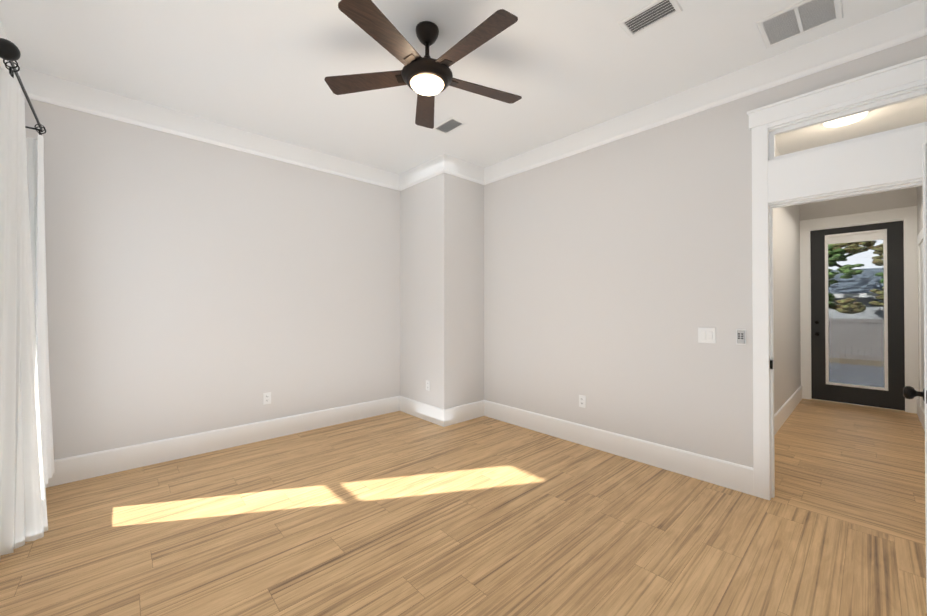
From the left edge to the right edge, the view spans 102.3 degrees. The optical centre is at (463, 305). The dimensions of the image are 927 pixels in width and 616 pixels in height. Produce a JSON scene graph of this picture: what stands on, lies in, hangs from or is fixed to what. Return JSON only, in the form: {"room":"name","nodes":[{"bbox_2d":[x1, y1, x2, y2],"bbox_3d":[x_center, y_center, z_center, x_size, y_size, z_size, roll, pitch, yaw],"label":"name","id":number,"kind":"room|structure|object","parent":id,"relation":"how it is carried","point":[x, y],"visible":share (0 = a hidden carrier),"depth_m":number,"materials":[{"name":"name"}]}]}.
{"room":"empty bedroom","nodes":[
{"label":"empty bedroom","id":0,"kind":"room"},
{"bbox_2d":[24,97,399,459],"bbox_3d":[-1.821,-0.173,4.018,4.120,3.050,0.120,0,-1,-43],"label":"wall","id":1,"kind":"structure","parent":0,"point":[194,286],"depth_m":3.40,"materials":[{"name":"white paint"}]},
{"bbox_2d":[24,68,399,190],"bbox_3d":[-1.995,-1.600,3.767,3.210,0.201,0.030,0,-1,-43],"label":"crown molding","id":2,"kind":"structure","parent":1,"relation":"attached to","point":[38,86],"depth_m":3.32,"materials":[{"name":"white paint"}]},
{"bbox_2d":[45,396,400,487],"bbox_3d":[-1.999,1.255,3.751,3.210,0.190,0.017,0,-1,-43],"label":"baseboard","id":3,"kind":"structure","parent":1,"relation":"attached to","point":[90,465],"depth_m":3.40,"materials":[{"name":"white paint"}]},
{"bbox_2d":[263,392,270,404],"bbox_3d":[-1.984,0.938,3.773,0.072,0.116,0.009,0,-1,-43],"label":"outlet","id":4,"kind":"object","parent":1,"relation":"attached to","point":[267,398],"visible":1,"depth_m":3.77,"materials":[{"name":"white plastic"}]},
{"bbox_2d":[401,396,444,426],"bbox_3d":[-0.513,1.260,4.492,0.017,0.190,0.892,0,-1,-43],"label":"baseboard","id":5,"kind":"structure","parent":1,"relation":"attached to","point":[430,413],"depth_m":4.44,"materials":[{"name":"white paint"}]},
{"bbox_2d":[400,154,447,190],"bbox_3d":[-0.503,-1.594,4.492,0.030,0.201,0.875,0,-1,-43],"label":"crown molding","id":6,"kind":"structure","parent":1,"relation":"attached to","point":[436,166],"depth_m":4.44,"materials":[{"name":"white paint"}]},
{"bbox_2d":[400,173,483,408],"bbox_3d":[-0.283,-0.168,4.738,0.640,3.050,0.895,0,-1,-43],"label":"wall column","id":7,"kind":"structure","parent":0,"point":[442,283],"depth_m":4.43,"materials":[{"name":"white paint"}]},
{"bbox_2d":[426,380,429,390],"bbox_3d":[-0.423,0.943,4.402,0.009,0.116,0.072,0,-1,-43],"label":"outlet","id":8,"kind":"object","parent":7,"relation":"attached to","point":[427,385],"visible":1,"depth_m":4.39,"materials":[{"name":"white plastic"}]},
{"bbox_2d":[0,0,926,174],"bbox_3d":[1.268,-1.761,3.672,8.190,0.120,4.820,0,-1,-43],"label":"ceiling","id":9,"kind":"structure","parent":0,"point":[561,68],"depth_m":2.61,"materials":[{"name":"white paint"}]},
{"bbox_2d":[324,0,521,128],"bbox_3d":[-0.193,-1.520,2.285,1.295,0.382,1.240,0,-1,-43],"label":"ceiling fan","id":10,"kind":"object","parent":9,"relation":"hanging from","point":[427,78],"visible":1,"depth_m":2.22,"materials":[{"name":"brown wood"}]},
{"bbox_2d":[433,117,466,134],"bbox_3d":[-0.136,-1.696,3.538,0.190,0.013,0.300,0,-1,-43],"label":"ceiling vent","id":11,"kind":"object","parent":9,"relation":"in","point":[449,125],"visible":1,"depth_m":3.53,"materials":[{"name":"white metal"}]},
{"bbox_2d":[617,0,682,37],"bbox_3d":[1.101,-1.706,2.210,0.190,0.013,0.300,0,-1,-43],"label":"ceiling vent","id":12,"kind":"object","parent":9,"relation":"in","point":[649,16],"visible":1,"depth_m":2.20,"materials":[{"name":"white metal"}]},
{"bbox_2d":[756,0,842,48],"bbox_3d":[2.008,-1.707,2.234,0.340,0.010,0.360,0,-1,-43],"label":"ceiling vent","id":13,"kind":"object","parent":9,"relation":"in","point":[793,21],"visible":1,"depth_m":2.23,"materials":[{"name":"white metal"}]},
{"bbox_2d":[822,111,868,126],"bbox_3d":[3.445,-1.678,3.375,0.300,0.050,0.300,0,-1,-43],"label":"hall ceiling light","id":14,"kind":"object","parent":9,"relation":"attached to","point":[848,119],"depth_m":3.36,"materials":[{"name":"white glass"}]},
{"bbox_2d":[0,399,926,615],"bbox_3d":[1.268,1.399,3.649,8.190,0.100,4.820,0,-1,-43],"label":"floor","id":15,"kind":"structure","parent":0,"point":[398,513],"depth_m":2.21,"materials":[{"name":"brown wood"}]},
{"bbox_2d":[484,35,926,467],"bbox_3d":[1.242,-0.176,3.637,0.120,3.050,4.820,0,-1,-43],"label":"wall","id":16,"kind":"structure","parent":0,"point":[617,273],"depth_m":3.23,"materials":[{"name":"white paint"}]},
{"bbox_2d":[445,400,484,426],"bbox_3d":[0.021,1.260,4.388,0.570,0.190,0.017,0,-1,-43],"label":"baseboard","id":17,"kind":"structure","parent":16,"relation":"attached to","point":[454,415],"depth_m":4.37,"materials":[{"name":"white paint"}]},
{"bbox_2d":[448,155,483,184],"bbox_3d":[0.025,-1.595,4.404,0.570,0.201,0.030,0,-1,-43],"label":"crown molding","id":18,"kind":"structure","parent":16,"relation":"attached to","point":[457,167],"depth_m":4.39,"materials":[{"name":"white paint"}]},
{"bbox_2d":[579,395,585,407],"bbox_3d":[1.154,0.932,3.630,0.009,0.116,0.072,0,-1,-43],"label":"outlet","id":19,"kind":"object","parent":16,"relation":"attached to","point":[582,400],"visible":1,"depth_m":3.62,"materials":[{"name":"white plastic"}]},
{"bbox_2d":[485,400,753,495],"bbox_3d":[1.150,1.254,3.624,0.017,0.190,2.670,0,-1,-43],"label":"baseboard","id":20,"kind":"structure","parent":16,"relation":"attached to","point":[731,475],"depth_m":3.23,"materials":[{"name":"white paint"}]},
{"bbox_2d":[484,0,926,184],"bbox_3d":[1.479,-1.603,3.277,0.030,0.201,3.655,0,-1,-43],"label":"crown molding","id":21,"kind":"structure","parent":16,"relation":"attached to","point":[900,25],"depth_m":2.67,"materials":[{"name":"white paint"}]},
{"bbox_2d":[698,327,715,342],"bbox_3d":[1.863,0.228,2.860,0.010,0.118,0.116,0,-1,-43],"label":"light switch","id":22,"kind":"object","parent":16,"relation":"attached to","point":[706,335],"visible":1,"depth_m":2.86,"materials":[{"name":"white plastic"}]},
{"bbox_2d":[736,329,745,344],"bbox_3d":[2.004,0.227,2.698,0.020,0.112,0.058,0,-1,-43],"label":"remote holder","id":23,"kind":"object","parent":16,"relation":"attached to","point":[740,336],"visible":1,"depth_m":2.69,"materials":[{"name":"white plastic"}]},
{"bbox_2d":[747,55,926,499],"bbox_3d":[2.427,-0.022,2.331,0.176,2.723,1.025,0,-1,-43],"label":"door frame","id":24,"kind":"structure","parent":16,"relation":"attached to","point":[885,160],"depth_m":2.43,"materials":[{"name":"white paint"}]},
{"bbox_2d":[903,143,926,611],"bbox_3d":[2.308,0.314,1.812,0.782,2.020,0.253,0,-1,-43],"label":"bedroom door","id":25,"kind":"structure","parent":16,"relation":"in","point":[909,392],"depth_m":1.61,"materials":[{"name":"white paint"}]},
{"bbox_2d":[773,204,800,413],"bbox_3d":[3.516,-0.172,4.256,4.070,3.050,0.120,0,-1,-43],"label":"wall","id":26,"kind":"structure","parent":0,"point":[786,283],"depth_m":4.59,"materials":[{"name":"white paint"}]},
{"bbox_2d":[774,385,802,434],"bbox_3d":[3.518,1.258,4.154,3.950,0.190,0.017,0,-1,-43],"label":"baseboard","id":27,"kind":"structure","parent":26,"relation":"attached to","point":[784,412],"depth_m":4.44,"materials":[{"name":"white paint"}]},
{"bbox_2d":[800,187,916,220],"bbox_3d":[5.384,-0.165,5.141,0.120,3.050,1.100,0,-1,-43],"label":"wall","id":28,"kind":"structure","parent":0,"point":[901,198],"depth_m":5.06,"materials":[{"name":"white paint"}]},
{"bbox_2d":[810,221,904,410],"bbox_3d":[5.369,0.131,5.117,0.108,2.442,0.892,0,-1,-43],"label":"exterior door","id":29,"kind":"structure","parent":28,"relation":"in","point":[857,320],"depth_m":5.10,"materials":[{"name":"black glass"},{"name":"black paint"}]},
{"bbox_2d":[806,187,911,203],"bbox_3d":[5.329,-1.590,5.100,0.030,0.201,1.020,0,-1,-43],"label":"crown molding","id":30,"kind":"structure","parent":28,"relation":"attached to","point":[911,187],"depth_m":5.06,"materials":[{"name":"white paint"}]},
{"bbox_2d":[800,206,918,413],"bbox_3d":[5.372,0.056,5.128,0.154,2.608,1.100,0,-1,-43],"label":"door frame","id":31,"kind":"structure","parent":28,"relation":"attached to","point":[907,216],"depth_m":4.86,"materials":[{"name":"white paint"}]},
{"bbox_2d":[917,186,922,361],"bbox_3d":[4.340,-0.178,3.357,4.070,3.050,0.120,0,-1,-43],"label":"wall","id":32,"kind":"structure","parent":0,"point":[919,208],"depth_m":4.47,"materials":[{"name":"white paint"}]},
{"bbox_2d":[917,228,924,420],"bbox_3d":[5.021,0.267,4.076,1.020,2.170,0.026,0,-1,-43],"label":"door frame","id":33,"kind":"structure","parent":32,"relation":"attached to","point":[920,308],"depth_m":4.30,"materials":[{"name":"white paint"}]},
{"bbox_2d":[917,399,924,430],"bbox_3d":[4.250,1.252,3.356,3.950,0.190,0.017,0,-1,-43],"label":"baseboard","id":34,"kind":"structure","parent":32,"relation":"attached to","point":[922,414],"depth_m":4.24,"materials":[{"name":"white paint"}]},
{"bbox_3d":[-1.707,-0.196,0.934,0.120,3.050,4.820,0,-1,-43],"label":"wall","id":35,"kind":"structure","parent":0,"visible":0},
{"bbox_2d":[0,21,23,96],"bbox_3d":[-1.652,-1.620,0.995,0.030,0.201,4.580,0,-1,-43],"label":"crown molding","id":36,"kind":"structure","parent":35,"relation":"attached to","point":[2,33],"depth_m":2.42,"materials":[{"name":"white paint"}]},
{"bbox_2d":[0,38,54,555],"bbox_3d":[-2.612,0.021,2.202,0.261,2.576,1.286,0,-1,-43],"label":"curtain","id":37,"kind":"object","parent":35,"relation":"attached to","point":[27,471],"visible":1,"depth_m":2.02,"materials":[{"name":"white fabric"}]}
]}

